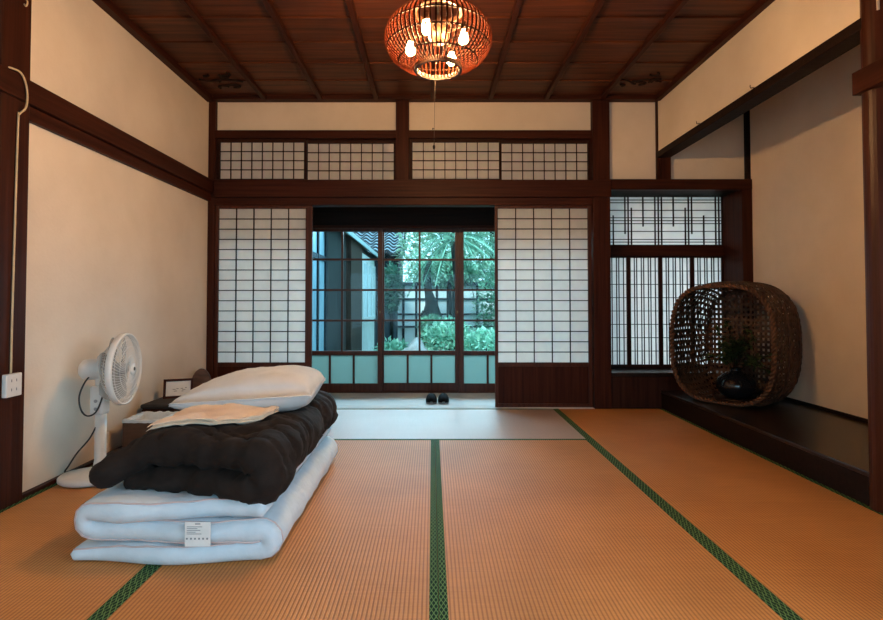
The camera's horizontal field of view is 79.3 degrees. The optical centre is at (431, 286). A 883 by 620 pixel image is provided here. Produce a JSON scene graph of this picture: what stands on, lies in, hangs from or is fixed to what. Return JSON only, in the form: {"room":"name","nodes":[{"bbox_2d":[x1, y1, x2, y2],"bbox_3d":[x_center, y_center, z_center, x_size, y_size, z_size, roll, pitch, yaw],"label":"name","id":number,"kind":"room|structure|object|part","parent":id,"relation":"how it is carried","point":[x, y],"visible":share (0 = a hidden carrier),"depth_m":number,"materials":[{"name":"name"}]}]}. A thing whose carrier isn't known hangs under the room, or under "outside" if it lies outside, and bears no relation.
{"room":"traditional dwelling","nodes":[
{"label":"traditional dwelling","id":0,"kind":"room"},
{"bbox_2d":[22,0,208,491],"bbox_3d":[-1.980,-0.298,1.288,0.120,3.100,6.760,0,-1,0],"label":"wall","id":1,"kind":"structure","parent":0,"point":[114,248],"depth_m":3.11,"materials":[{"name":"paint"}]},
{"bbox_2d":[0,0,31,509],"bbox_3d":[-1.923,-0.345,2.403,0.075,2.670,0.168,0,-1,0],"label":"wooden post","id":2,"kind":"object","parent":1,"relation":"attached to","point":[15,18],"depth_m":2.40,"materials":[{"name":"wood"}]},
{"bbox_2d":[2,372,21,397],"bbox_3d":[-1.873,0.439,2.377,0.023,0.102,0.090,0,-1,0],"label":"wall socket","id":3,"kind":"object","parent":2,"relation":"attached to","point":[11,383],"visible":1,"depth_m":2.36,"materials":[{"name":"white plastic"}]},
{"bbox_2d":[8,66,28,373],"bbox_3d":[-1.895,-0.299,2.277,0.032,1.372,0.338,0,-1,9],"label":"cable","id":4,"kind":"object","parent":1,"relation":"attached to","point":[12,68],"visible":0.98,"depth_m":2.40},
{"bbox_2d":[22,446,121,498],"bbox_3d":[-1.911,0.968,1.249,0.037,0.068,6.545,0,-1,0],"label":"baseboard","id":5,"kind":"structure","parent":1,"relation":"attached to","point":[39,487],"depth_m":2.62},
{"bbox_2d":[0,64,212,192],"bbox_3d":[-1.911,-0.938,1.296,0.078,0.110,6.545,0,-1,0],"label":"trim","id":6,"kind":"structure","parent":1,"relation":"attached to","point":[12,83],"depth_m":2.94,"materials":[{"name":"wood"}]},
{"bbox_2d":[106,432,108,451],"bbox_3d":[-1.900,0.910,3.098,0.040,0.115,0.090,0,-1,0],"label":"wall socket","id":7,"kind":"object","parent":1,"relation":"attached to","point":[107,443],"visible":0.28,"depth_m":3.13,"materials":[{"name":"white plastic"}]},
{"bbox_2d":[29,107,210,200],"bbox_3d":[-1.921,-0.847,1.294,0.057,0.068,6.545,0,-1,0],"label":"trim","id":8,"kind":"structure","parent":1,"relation":"attached to","point":[40,119],"depth_m":3.11,"materials":[{"name":"wood"}]},
{"bbox_2d":[92,0,213,101],"bbox_3d":[-1.897,-1.699,1.303,0.057,0.078,6.520,0,-1,0],"label":"trim","id":9,"kind":"structure","parent":1,"relation":"attached to","point":[108,6],"depth_m":3.56,"materials":[{"name":"wood"}]},
{"bbox_2d":[206,101,217,379],"bbox_3d":[-1.893,-0.280,4.611,0.063,2.650,0.115,0,-1,0],"label":"trim","id":10,"kind":"structure","parent":1,"relation":"attached to","point":[213,106],"depth_m":4.56,"materials":[{"name":"wood"}]},
{"bbox_2d":[329,393,494,404],"bbox_3d":[-0.255,1.087,5.014,3.390,0.078,0.760,0,-1,0],"label":"floor","id":11,"kind":"structure","parent":0,"point":[340,398],"depth_m":4.99,"materials":[{"name":"wood"}]},
{"bbox_2d":[426,393,436,403],"bbox_3d":[-0.005,1.001,4.816,0.102,0.078,0.250,0,-1,0],"label":"slipper","id":12,"kind":"object","parent":11,"relation":"on","point":[431,398],"visible":1,"depth_m":4.72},
{"bbox_2d":[438,393,448,403],"bbox_3d":[0.103,1.001,4.816,0.102,0.078,0.250,0,-1,0],"label":"slipper","id":13,"kind":"object","parent":11,"relation":"on","point":[443,398],"visible":1,"depth_m":4.72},
{"bbox_2d":[111,0,759,98],"bbox_3d":[0.430,-1.750,1.369,4.940,0.152,6.850,0,-1,0],"label":"ceiling","id":14,"kind":"structure","parent":0,"point":[262,48],"depth_m":3.62,"materials":[{"name":"wood"}]},
{"bbox_2d":[199,72,242,88],"bbox_3d":[-1.658,-1.627,4.228,0.306,0.016,0.292,0,-2,18],"label":"ceiling vent","id":15,"kind":"object","parent":14,"relation":"in","point":[210,80],"depth_m":4.21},
{"bbox_2d":[384,0,491,148],"bbox_3d":[0.028,-1.152,2.450,0.493,1.055,0.493,0,-1,14],"label":"pendant lamp","id":16,"kind":"object","parent":14,"relation":"hanging from","point":[437,31],"visible":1,"depth_m":2.36,"materials":[{"name":"wicker"}]},
{"bbox_3d":[-0.100,-1.110,2.483,0.046,0.067,0.045,0,-1,0],"label":"bulb","id":17,"kind":"part","parent":16,"relation":"part of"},
{"bbox_3d":[-0.043,-1.157,2.466,0.146,0.035,0.026,0,-2,18],"label":"lamp arm","id":18,"kind":"part","parent":16,"relation":"part of"},
{"bbox_3d":[-0.024,-1.128,2.314,0.046,0.067,0.045,0,-1,0],"label":"bulb","id":19,"kind":"part","parent":16,"relation":"part of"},
{"bbox_3d":[0.002,-1.173,2.376,0.026,0.035,0.158,-1,-2,23],"label":"lamp arm","id":20,"kind":"part","parent":16,"relation":"part of"},
{"bbox_3d":[0.028,-1.134,2.449,0.493,0.269,0.493,0,-1,0],"label":"lamp shade","id":21,"kind":"part","parent":16,"relation":"part of","materials":[{"name":"wicker"}]},
{"bbox_2d":[418,62,457,77],"bbox_3d":[0.028,-1.001,2.446,0.185,0.004,0.203,0,-1,0],"label":"grille","id":22,"kind":"object","parent":16,"relation":"attached to","point":[420,74],"depth_m":2.48,"materials":[{"name":"wicker"}]},
{"bbox_3d":[0.091,-1.168,2.422,0.138,0.035,0.025,-1,-2,29],"label":"lamp arm","id":23,"kind":"part","parent":16,"relation":"part of"},
{"bbox_3d":[0.140,-1.122,2.394,0.046,0.067,0.045,0,-1,0],"label":"bulb","id":24,"kind":"part","parent":16,"relation":"part of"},
{"bbox_2d":[620,72,661,86],"bbox_3d":[1.645,-1.627,4.212,0.311,0.016,0.199,-1,-2,26],"label":"ceiling vent","id":25,"kind":"object","parent":14,"relation":"in","point":[630,79],"depth_m":4.20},
{"bbox_2d":[217,102,743,224],"bbox_3d":[0.410,-0.155,5.011,4.900,3.000,0.830,0,-1,0],"label":"wall","id":26,"kind":"structure","parent":0,"point":[720,154],"depth_m":4.63,"materials":[{"name":"paint"}]},
{"bbox_2d":[215,130,395,139],"bbox_3d":[-1.087,-1.312,4.634,1.557,0.069,0.100,0,-1,0],"label":"trim","id":27,"kind":"structure","parent":26,"relation":"attached to","point":[220,134],"depth_m":4.58,"materials":[{"name":"wood"}]},
{"bbox_2d":[307,140,395,179],"bbox_3d":[-0.714,-1.093,4.652,0.803,0.368,0.026,0,-1,0],"label":"screen","id":28,"kind":"object","parent":26,"relation":"attached to","point":[326,159],"visible":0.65,"depth_m":4.66,"materials":[{"name":"paper"}]},
{"bbox_2d":[396,101,408,179],"bbox_3d":[-0.254,-1.255,4.630,0.112,0.700,0.125,0,-1,0],"label":"trim","id":29,"kind":"structure","parent":26,"relation":"attached to","point":[402,107],"depth_m":4.57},
{"bbox_2d":[312,228,494,391],"bbox_3d":[-0.113,0.232,5.357,2.385,1.636,0.070,0,-1,0],"label":"door","id":30,"kind":"structure","parent":26,"relation":"in","point":[403,370],"depth_m":5.34,"materials":[{"name":"brown wood"}]},
{"bbox_3d":[-0.900,0.825,5.327,0.722,0.287,0.002,0,-1,0],"label":"frosted pane","id":31,"kind":"part","parent":30,"relation":"part of","materials":[{"name":"teal glass"}]},
{"bbox_3d":[-0.125,0.826,5.362,0.722,0.287,0.002,0,-1,0],"label":"frosted pane","id":32,"kind":"part","parent":30,"relation":"part of","materials":[{"name":"teal glass"}]},
{"bbox_3d":[0.675,0.825,5.327,0.722,0.287,0.002,0,-1,0],"label":"frosted pane","id":33,"kind":"part","parent":30,"relation":"part of","materials":[{"name":"teal glass"}]},
{"bbox_2d":[313,225,493,228],"bbox_3d":[-0.255,-0.600,5.377,3.390,0.028,0.080,0,-1,0],"label":"trim","id":34,"kind":"structure","parent":26,"relation":"attached to","point":[314,226],"depth_m":5.34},
{"bbox_2d":[214,198,592,206],"bbox_3d":[-0.243,-0.732,4.622,3.243,0.066,0.115,0,-1,0],"label":"trim","id":35,"kind":"structure","parent":26,"relation":"attached to","point":[315,202],"depth_m":4.56,"materials":[{"name":"wood"}]},
{"bbox_2d":[328,391,494,392],"bbox_3d":[-0.255,1.072,5.349,3.390,0.044,0.112,0,-1,0],"label":"trim","id":36,"kind":"structure","parent":26,"relation":"attached to","point":[382,391],"depth_m":5.29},
{"bbox_2d":[213,180,610,197],"bbox_3d":[-0.168,-0.837,4.578,3.385,0.148,0.088,0,-1,0],"label":"wooden beam","id":37,"kind":"structure","parent":26,"relation":"attached to","point":[222,188],"depth_m":4.53,"materials":[{"name":"wood"}]},
{"bbox_2d":[216,139,306,179],"bbox_3d":[-1.474,-1.094,4.617,0.777,0.368,0.026,0,-1,0],"label":"screen","id":38,"kind":"object","parent":37,"relation":"on","point":[237,159],"visible":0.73,"depth_m":4.62,"materials":[{"name":"paper"}]},
{"bbox_2d":[409,139,501,179],"bbox_3d":[0.202,-1.094,4.617,0.801,0.368,0.026,0,-1,0],"label":"screen","id":39,"kind":"object","parent":37,"relation":"on","point":[451,159],"visible":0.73,"depth_m":4.62,"materials":[{"name":"paper"}]},
{"bbox_2d":[213,95,657,101],"bbox_3d":[0.015,-1.632,4.582,3.870,0.068,0.080,0,-1,0],"label":"trim","id":40,"kind":"structure","parent":26,"relation":"attached to","point":[218,98],"depth_m":4.54,"materials":[{"name":"wood"}]},
{"bbox_2d":[337,405,594,408],"bbox_3d":[-0.243,1.058,4.579,3.243,0.054,0.137,0,-1,0],"label":"trim","id":41,"kind":"structure","parent":26,"relation":"attached to","point":[338,406],"depth_m":4.55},
{"bbox_2d":[214,205,312,377],"bbox_3d":[-1.446,0.161,4.578,0.832,1.736,0.030,0,-1,0],"label":"screen","id":42,"kind":"object","parent":41,"relation":"on","point":[264,253],"visible":0.7,"depth_m":4.58,"materials":[{"name":"paper"}]},
{"bbox_2d":[494,205,592,406],"bbox_3d":[0.956,0.161,4.578,0.832,1.736,0.030,0,-1,0],"label":"screen","id":43,"kind":"object","parent":41,"relation":"on","point":[544,350],"visible":0.98,"depth_m":4.58,"materials":[{"name":"paper"}]},
{"bbox_2d":[409,130,591,139],"bbox_3d":[0.589,-1.312,4.634,1.578,0.069,0.100,0,-1,0],"label":"trim","id":44,"kind":"structure","parent":26,"relation":"attached to","point":[413,134],"depth_m":4.58,"materials":[{"name":"wood"}]},
{"bbox_2d":[502,140,589,179],"bbox_3d":[0.975,-1.093,4.652,0.806,0.368,0.026,0,-1,0],"label":"screen","id":45,"kind":"object","parent":26,"relation":"attached to","point":[521,159],"visible":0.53,"depth_m":4.66,"materials":[{"name":"paper"}]},
{"bbox_2d":[590,100,611,408],"bbox_3d":[1.449,-0.280,4.623,0.146,2.650,0.170,0,-1,0],"label":"trim","id":46,"kind":"structure","parent":26,"relation":"attached to","point":[599,109],"depth_m":4.54,"materials":[{"name":"wood"}]},
{"bbox_2d":[612,376,716,408],"bbox_3d":[2.090,0.897,4.572,1.140,0.295,0.055,0,-1,0],"label":"trim","id":47,"kind":"structure","parent":26,"relation":"attached to","point":[628,392],"depth_m":4.54,"materials":[{"name":"wood"}]},
{"bbox_2d":[610,179,751,190],"bbox_3d":[2.130,-0.875,4.591,1.220,0.090,0.065,0,-1,0],"label":"trim","id":48,"kind":"structure","parent":26,"relation":"attached to","point":[616,184],"depth_m":4.56,"materials":[{"name":"wood"}]},
{"bbox_2d":[553,409,589,439],"bbox_3d":[1.030,1.045,4.008,0.021,0.050,1.005,0,-1,0],"label":"floor strip","id":49,"kind":"object","parent":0,"point":[561,415],"visible":0.36,"depth_m":3.91,"materials":[{"name":"green fabric"}]},
{"bbox_2d":[658,0,879,150],"bbox_3d":[2.010,-0.384,1.260,0.120,2.770,6.700,0,-1,0],"label":"wall","id":50,"kind":"structure","parent":0,"point":[785,31],"depth_m":3.24,"materials":[{"name":"paint"}]},
{"bbox_2d":[655,0,774,100],"bbox_3d":[1.930,-1.650,3.477,0.050,0.068,2.170,0,-1,0],"label":"trim","id":51,"kind":"structure","parent":50,"relation":"attached to","point":[760,6],"depth_m":3.57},
{"bbox_2d":[657,18,860,157],"bbox_3d":[1.990,-1.161,3.490,0.111,0.055,2.200,0,-1,0],"label":"trim","id":52,"kind":"structure","parent":50,"relation":"attached to","point":[848,38],"depth_m":3.05,"materials":[{"name":"wood"}]},
{"bbox_2d":[661,393,869,505],"bbox_3d":[1.970,0.967,3.409,0.031,0.178,2.265,0,-1,0],"label":"trim","id":53,"kind":"structure","parent":50,"relation":"attached to","point":[855,485],"depth_m":2.98,"materials":[{"name":"wood"}]},
{"bbox_2d":[852,57,882,95],"bbox_3d":[1.956,-0.935,1.826,0.088,0.104,1.205,0,-1,0],"label":"trim","id":54,"kind":"structure","parent":50,"relation":"attached to","point":[870,76],"depth_m":2.34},
{"bbox_2d":[859,0,882,512],"bbox_3d":[1.995,-0.346,2.361,0.128,2.670,0.128,0,-1,0],"label":"wooden post","id":55,"kind":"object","parent":50,"relation":"attached to","point":[871,32],"depth_m":2.34,"materials":[{"name":"wood"}]},
{"bbox_2d":[750,44,867,418],"bbox_3d":[2.425,-0.329,3.439,0.870,2.770,2.460,0,-1,0],"label":"wall","id":56,"kind":"structure","parent":0,"point":[806,152],"depth_m":3.77,"materials":[{"name":"paint"}]},
{"bbox_2d":[655,102,659,178],"bbox_3d":[1.950,-1.262,4.633,0.024,0.685,0.080,0,-1,0],"label":"trim","id":57,"kind":"structure","parent":56,"relation":"attached to","point":[656,103],"depth_m":4.60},
{"bbox_2d":[660,157,670,178],"bbox_3d":[2.007,-1.010,4.624,0.090,0.200,0.105,0,-1,0],"label":"trim","id":58,"kind":"structure","parent":56,"relation":"attached to","point":[665,163],"depth_m":4.57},
{"bbox_2d":[743,110,750,178],"bbox_3d":[2.724,-1.270,4.636,0.037,0.710,0.095,0,-1,0],"label":"trim","id":59,"kind":"structure","parent":56,"relation":"attached to","point":[747,158],"depth_m":4.59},
{"bbox_2d":[661,390,868,476],"bbox_3d":[2.348,0.867,3.412,0.795,0.022,2.265,0,-1,0],"label":"platform","id":60,"kind":"object","parent":56,"relation":"attached to","point":[837,439],"depth_m":3.25,"materials":[{"name":"black paint"}]},
{"bbox_2d":[669,281,801,406],"bbox_3d":[2.315,0.417,4.067,0.526,0.916,0.809,1,-2,-35],"label":"wicker basket","id":61,"kind":"object","parent":60,"relation":"on","point":[786,351],"visible":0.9,"depth_m":4.19,"materials":[{"name":"wicker"}]},
{"bbox_2d":[713,394,756,402],"bbox_3d":[2.315,0.849,4.055,0.310,0.016,0.310,0,-1,0],"label":"stand","id":62,"kind":"object","parent":61,"relation":"in","point":[721,397],"visible":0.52,"depth_m":4.00,"materials":[{"name":"black paint"}]},
{"bbox_2d":[715,367,757,398],"bbox_3d":[2.315,0.728,4.058,0.280,0.222,0.280,0,-1,0],"label":"vase","id":63,"kind":"object","parent":62,"relation":"on","point":[733,383],"visible":1,"depth_m":3.97,"materials":[{"name":"ceramic"}]},
{"bbox_2d":[699,319,781,373],"bbox_3d":[2.285,0.470,3.971,0.465,0.455,0.414,1,-2,-20],"label":"leafy branch","id":64,"kind":"object","parent":63,"relation":"in","point":[727,348],"visible":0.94,"depth_m":4.03,"materials":[{"name":"green plant"}]},
{"bbox_2d":[769,392,867,422],"bbox_3d":[2.733,0.844,3.405,0.023,0.022,2.230,0,-1,0],"label":"baseboard","id":65,"kind":"structure","parent":56,"relation":"attached to","point":[847,415],"depth_m":3.66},
{"bbox_3d":[0.400,1.128,1.252,5.200,0.248,6.760,0,-1,0],"label":"floor","id":66,"kind":"structure","parent":0,"visible":0},
{"bbox_2d":[25,465,106,497],"bbox_3d":[-1.429,1.032,3.493,0.927,0.051,2.034,0,-1,0],"label":"mat","id":67,"kind":"object","parent":66,"relation":"on","point":[54,490],"visible":0.14,"depth_m":2.55,"materials":[{"name":"orange wicker"}]},
{"bbox_2d":[57,333,141,487],"bbox_3d":[-1.724,0.616,2.837,0.355,0.745,0.503,0,-1,0],"label":"pedestal fan","id":68,"kind":"object","parent":67,"relation":"on","point":[111,378],"visible":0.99,"depth_m":2.72,"materials":[{"name":"white plastic"}]},
{"bbox_3d":[-1.871,0.846,2.870,0.151,0.252,0.402,1,-2,-26],"label":"power cord","id":69,"kind":"part","parent":68,"relation":"part of","materials":[{"name":"black plastic"}]},
{"bbox_3d":[-1.631,0.433,2.679,0.050,0.204,0.143,0,-1,-7],"label":"blade","id":70,"kind":"part","parent":68,"relation":"part of","materials":[{"name":"grey"}]},
{"bbox_3d":[-1.644,0.514,2.744,0.037,0.151,0.198,0,-1,15],"label":"blade","id":71,"kind":"part","parent":68,"relation":"part of","materials":[{"name":"grey"}]},
{"bbox_3d":[-1.628,0.334,2.738,0.040,0.140,0.212,1,-2,-24],"label":"blade","id":72,"kind":"part","parent":68,"relation":"part of","materials":[{"name":"grey"}]},
{"bbox_2d":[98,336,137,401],"bbox_3d":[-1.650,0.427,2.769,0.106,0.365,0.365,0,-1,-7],"label":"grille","id":73,"kind":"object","parent":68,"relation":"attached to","point":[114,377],"depth_m":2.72,"materials":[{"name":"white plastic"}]},
{"bbox_3d":[-1.653,0.368,2.852,0.050,0.196,0.160,0,-1,-7],"label":"blade","id":74,"kind":"part","parent":68,"relation":"part of","materials":[{"name":"grey"}]},
{"bbox_3d":[-1.652,0.486,2.845,0.050,0.181,0.172,0,-1,-7],"label":"blade","id":75,"kind":"part","parent":68,"relation":"part of","materials":[{"name":"grey"}]},
{"bbox_2d":[112,335,139,402],"bbox_3d":[-1.581,0.428,2.777,0.035,0.365,0.365,0,-1,-7],"label":"grille","id":76,"kind":"object","parent":68,"relation":"attached to","point":[119,387],"depth_m":2.76,"materials":[{"name":"white plastic"}]},
{"bbox_2d":[122,411,178,447],"bbox_3d":[-1.715,0.892,3.264,0.235,0.216,0.235,0,-1,0],"label":"box","id":77,"kind":"object","parent":67,"relation":"on","point":[135,426],"visible":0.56,"depth_m":3.15,"materials":[{"name":"brown wood"}]},
{"bbox_2d":[140,397,180,411],"bbox_3d":[-1.732,0.889,3.709,0.313,0.243,0.540,0,-1,0],"label":"cloth","id":78,"kind":"object","parent":77,"relation":"on","point":[160,404],"visible":0.2,"depth_m":3.45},
{"bbox_2d":[163,378,193,398],"bbox_3d":[-1.736,0.696,3.648,0.186,0.130,0.036,1,-2,-21],"label":"framed card","id":79,"kind":"object","parent":78,"relation":"on","point":[172,388],"visible":0.93,"depth_m":3.64,"materials":[{"name":"grey"}]},
{"bbox_2d":[192,368,210,387],"bbox_3d":[-1.800,0.829,4.152,0.170,0.379,0.091,0,-1,-13],"label":"round tray","id":80,"kind":"object","parent":67,"relation":"on","point":[201,376],"visible":0.21,"depth_m":4.16,"materials":[{"name":"brown wood"}]},
{"bbox_2d":[0,498,152,619],"bbox_3d":[-1.429,0.981,1.436,0.927,0.051,2.079,0,-1,0],"label":"mat","id":81,"kind":"object","parent":66,"relation":"on","point":[40,579],"visible":0.47,"depth_m":1.81,"materials":[{"name":"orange wicker"}]},
{"bbox_2d":[97,440,438,619],"bbox_3d":[-0.472,1.007,2.478,0.984,0.051,2.044,0,-1,0],"label":"mat","id":82,"kind":"object","parent":66,"relation":"on","point":[363,546],"visible":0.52,"depth_m":1.84,"materials":[{"name":"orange wicker"}]},
{"bbox_2d":[70,425,337,564],"bbox_3d":[-0.901,0.867,2.457,0.748,0.227,1.284,0,-1,0],"label":"mattress","id":83,"kind":"object","parent":82,"relation":"on","point":[118,524],"visible":0.51,"depth_m":1.86,"materials":[{"name":"white fabric"}]},
{"bbox_2d":[186,523,207,539],"bbox_3d":[-0.801,0.835,1.817,0.074,0.054,0.001,0,-1,0],"label":"label","id":84,"kind":"object","parent":83,"relation":"attached to","point":[194,531],"depth_m":1.82,"materials":[{"name":"grey"}]},
{"bbox_2d":[89,390,337,504],"bbox_3d":[-0.879,0.659,2.436,0.741,0.252,1.219,0,-1,0],"label":"duvet","id":85,"kind":"object","parent":83,"relation":"on","point":[256,462],"visible":0.75,"depth_m":1.94,"materials":[{"name":"brown fabric"}]},
{"bbox_2d":[147,403,278,430],"bbox_3d":[-0.885,0.541,2.293,0.434,0.079,0.552,0,-1,0],"label":"sheet","id":86,"kind":"object","parent":85,"relation":"on","point":[205,414],"visible":0.82,"depth_m":2.20,"materials":[{"name":"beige fabric"}]},
{"bbox_2d":[169,365,325,411],"bbox_3d":[-0.862,0.492,2.588,0.622,0.208,0.448,0,-1,-3],"label":"pillow","id":87,"kind":"object","parent":85,"relation":"on","point":[287,387],"visible":0.87,"depth_m":2.40,"materials":[{"name":"beige fabric"}]},
{"bbox_2d":[327,409,586,439],"bbox_3d":[0.028,1.045,4.005,1.984,0.051,1.009,0,-1,0],"label":"mat","id":88,"kind":"object","parent":66,"relation":"on","point":[350,424],"visible":0.6,"depth_m":3.91,"materials":[{"name":"beige wicker"}]},
{"bbox_2d":[435,440,792,619],"bbox_3d":[0.530,1.007,2.478,1.019,0.051,2.044,0,-1,0],"label":"mat","id":89,"kind":"object","parent":66,"relation":"on","point":[527,529],"visible":1,"depth_m":2.01,"materials":[{"name":"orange wicker"}]},
{"bbox_2d":[556,409,856,500],"bbox_3d":[1.495,1.032,3.473,0.909,0.051,2.074,0,-1,0],"label":"mat","id":90,"kind":"object","parent":66,"relation":"on","point":[674,458],"visible":0.88,"depth_m":3.04,"materials":[{"name":"orange wicker"}]},
{"bbox_2d":[660,501,882,619],"bbox_3d":[1.495,0.980,1.416,0.909,0.051,2.039,0,-1,0],"label":"mat","id":91,"kind":"object","parent":66,"relation":"on","point":[815,560],"visible":0.93,"depth_m":1.97,"materials":[{"name":"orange wicker"}]},
{"bbox_3d":[2.170,-0.204,5.057,1.460,3.100,0.900,0,-1,0],"label":"wall","id":92,"kind":"structure","parent":0,"visible":0},
{"bbox_2d":[611,245,723,255],"bbox_3d":[2.080,-0.325,4.867,1.160,0.097,0.065,0,-1,0],"label":"trim","id":93,"kind":"structure","parent":92,"relation":"attached to","point":[616,250],"depth_m":4.83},
{"bbox_2d":[610,196,722,244],"bbox_3d":[2.078,-0.608,4.877,1.155,0.500,0.030,0,-1,0],"label":"screen","id":94,"kind":"object","parent":93,"relation":"on","point":[634,220],"visible":0.77,"depth_m":4.87,"materials":[{"name":"paper"}]},
{"bbox_2d":[612,368,725,375],"bbox_3d":[2.080,0.752,4.690,1.160,0.030,0.305,0,-1,0],"label":"trim","id":95,"kind":"structure","parent":92,"relation":"attached to","point":[615,371],"depth_m":4.56,"materials":[{"name":"black paint"}]},
{"bbox_2d":[611,256,629,367],"bbox_3d":[1.645,0.226,4.854,0.290,1.030,0.026,0,-1,0],"label":"screen","id":96,"kind":"object","parent":95,"relation":"on","point":[620,358],"visible":0.61,"depth_m":4.85,"materials":[{"name":"paper"}]},
{"bbox_2d":[629,256,661,367],"bbox_3d":[1.935,0.226,4.854,0.290,1.030,0.026,0,-1,0],"label":"screen","id":97,"kind":"object","parent":95,"relation":"on","point":[644,271],"visible":1,"depth_m":4.85,"materials":[{"name":"paper"}]},
{"bbox_2d":[660,256,692,367],"bbox_3d":[2.225,0.226,4.854,0.290,1.030,0.026,0,-1,0],"label":"screen","id":98,"kind":"object","parent":95,"relation":"on","point":[676,271],"visible":0.64,"depth_m":4.85,"materials":[{"name":"paper"}]},
{"bbox_2d":[692,256,723,367],"bbox_3d":[2.513,0.226,4.854,0.285,1.030,0.026,0,-1,0],"label":"screen","id":99,"kind":"object","parent":95,"relation":"on","point":[705,269],"visible":0.43,"depth_m":4.86,"materials":[{"name":"paper"}]},
{"bbox_2d":[611,191,735,195],"bbox_3d":[2.120,-0.872,4.766,1.240,0.089,0.285,0,-1,0],"label":"trim","id":100,"kind":"structure","parent":92,"relation":"attached to","point":[613,193],"depth_m":4.74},
{"bbox_2d":[722,190,754,376],"bbox_3d":[2.697,0.028,4.716,0.090,1.720,0.350,0,-1,0],"label":"trim","id":101,"kind":"structure","parent":92,"relation":"attached to","point":[737,206],"depth_m":4.61,"materials":[{"name":"wood"}]},
{"label":"outside","id":102,"kind":"structure","parent":0,"visible":0},
{"bbox_3d":[1.000,2.037,17.665,30.000,0.150,24.580,0,-1,0],"label":"garden","id":103,"kind":"object","parent":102,"visible":0},
{"bbox_2d":[312,232,377,350],"bbox_3d":[-1.960,0.039,9.752,1.280,3.450,8.300,0,-1,0],"label":"house wing","id":104,"kind":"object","parent":103,"relation":"on","point":[326,336],"visible":0.45,"depth_m":8.74},
{"bbox_3d":[-1.482,0.368,6.913,0.035,2.650,1.060,0,-1,0],"label":"shutter frame","id":105,"kind":"part","parent":104,"relation":"part of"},
{"bbox_3d":[-1.485,0.278,8.296,0.030,2.300,1.600,0,-1,0],"label":"dark panel","id":106,"kind":"part","parent":104,"relation":"part of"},
{"bbox_3d":[-1.455,0.441,10.017,0.090,2.660,1.450,0,-1,0],"label":"brown panel","id":107,"kind":"part","parent":104,"relation":"part of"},
{"bbox_3d":[-1.475,0.573,12.114,0.050,2.500,2.550,0,-1,0],"label":"white panel","id":108,"kind":"part","parent":104,"relation":"part of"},
{"bbox_2d":[354,232,405,348],"bbox_3d":[-2.500,-0.564,16.669,3.400,5.000,3.500,0,-1,0],"label":"house","id":109,"kind":"structure","parent":103,"relation":"on","point":[371,238],"depth_m":15.50,"materials":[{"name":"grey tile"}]},
{"bbox_2d":[370,336,408,350],"bbox_3d":[-0.630,1.251,8.344,0.809,0.982,0.835,1,-2,-33],"label":"shrub","id":110,"kind":"object","parent":103,"relation":"on","point":[394,344],"visible":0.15,"depth_m":8.33,"materials":[{"name":"green plant"}]},
{"bbox_2d":[375,261,406,341],"bbox_3d":[-0.809,0.612,10.594,0.626,2.368,0.677,0,-1,0],"label":"shrub","id":111,"kind":"object","parent":103,"relation":"on","point":[393,303],"visible":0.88,"depth_m":10.53,"materials":[{"name":"green plant"}]},
{"bbox_2d":[403,337,426,349],"bbox_3d":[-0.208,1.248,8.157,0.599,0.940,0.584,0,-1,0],"label":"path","id":112,"kind":"structure","parent":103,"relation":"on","point":[414,345],"depth_m":8.07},
{"bbox_2d":[421,261,441,348],"bbox_3d":[-0.056,0.621,10.038,0.499,2.316,0.464,0,-1,0],"label":"trunk","id":113,"kind":"object","parent":103,"relation":"on","point":[431,305],"visible":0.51,"depth_m":9.97,"materials":[{"name":"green plant"}]},
{"bbox_2d":[416,313,446,348],"bbox_3d":[0.007,1.117,9.588,0.632,1.309,0.553,0,-1,0],"label":"shrub","id":114,"kind":"object","parent":103,"relation":"on","point":[423,323],"visible":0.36,"depth_m":9.53,"materials":[{"name":"teal plant"}]},
{"bbox_2d":[391,232,494,281],"bbox_3d":[0.392,-0.526,13.030,2.830,4.785,1.931,0,-1,0],"label":"tree","id":115,"kind":"object","parent":103,"relation":"on","point":[429,236],"visible":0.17,"depth_m":12.77,"materials":[{"name":"green plant"}]},
{"bbox_2d":[396,282,494,350],"bbox_3d":[0.595,0.856,11.222,2.710,1.890,0.240,0,-1,0],"label":"wall","id":116,"kind":"structure","parent":103,"relation":"on","point":[409,307],"depth_m":11.19,"materials":[{"name":"paint"}]},
{"bbox_2d":[413,254,481,349],"bbox_3d":[0.286,0.567,10.378,1.411,2.449,0.809,0,-1,0],"label":"tree","id":117,"kind":"object","parent":103,"relation":"on","point":[446,282],"visible":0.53,"depth_m":10.33,"materials":[{"name":"teal plant"}]},
{"bbox_2d":[417,315,481,350],"bbox_3d":[0.289,1.105,8.579,1.203,1.320,1.110,0,-1,16],"label":"shrub","id":118,"kind":"object","parent":103,"relation":"on","point":[432,332],"visible":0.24,"depth_m":8.45,"materials":[{"name":"green plant"}]},
{"bbox_2d":[405,233,494,348],"bbox_3d":[0.435,0.417,8.864,1.753,2.648,1.871,0,-1,0],"label":"palm","id":119,"kind":"object","parent":103,"relation":"on","point":[452,243],"visible":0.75,"depth_m":8.85,"materials":[{"name":"green plant"}]},
{"bbox_2d":[407,232,494,281],"bbox_3d":[2.297,-1.560,16.886,6.500,7.057,2.984,0,-1,0],"label":"tree","id":120,"kind":"object","parent":103,"relation":"on","point":[449,232],"visible":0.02,"depth_m":16.58,"materials":[{"name":"teal plant"}]},
{"bbox_2d":[464,325,494,350],"bbox_3d":[0.784,1.156,7.961,1.046,1.165,1.019,0,-1,0],"label":"shrub","id":121,"kind":"object","parent":103,"relation":"on","point":[474,342],"visible":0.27,"depth_m":7.88,"materials":[{"name":"green plant"}]},
{"bbox_2d":[471,254,494,349],"bbox_3d":[1.542,0.522,9.892,1.704,2.684,1.266,0,-1,0],"label":"shrub","id":122,"kind":"object","parent":103,"relation":"on","point":[490,274],"visible":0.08,"depth_m":9.83,"materials":[{"name":"teal plant"}]}
]}

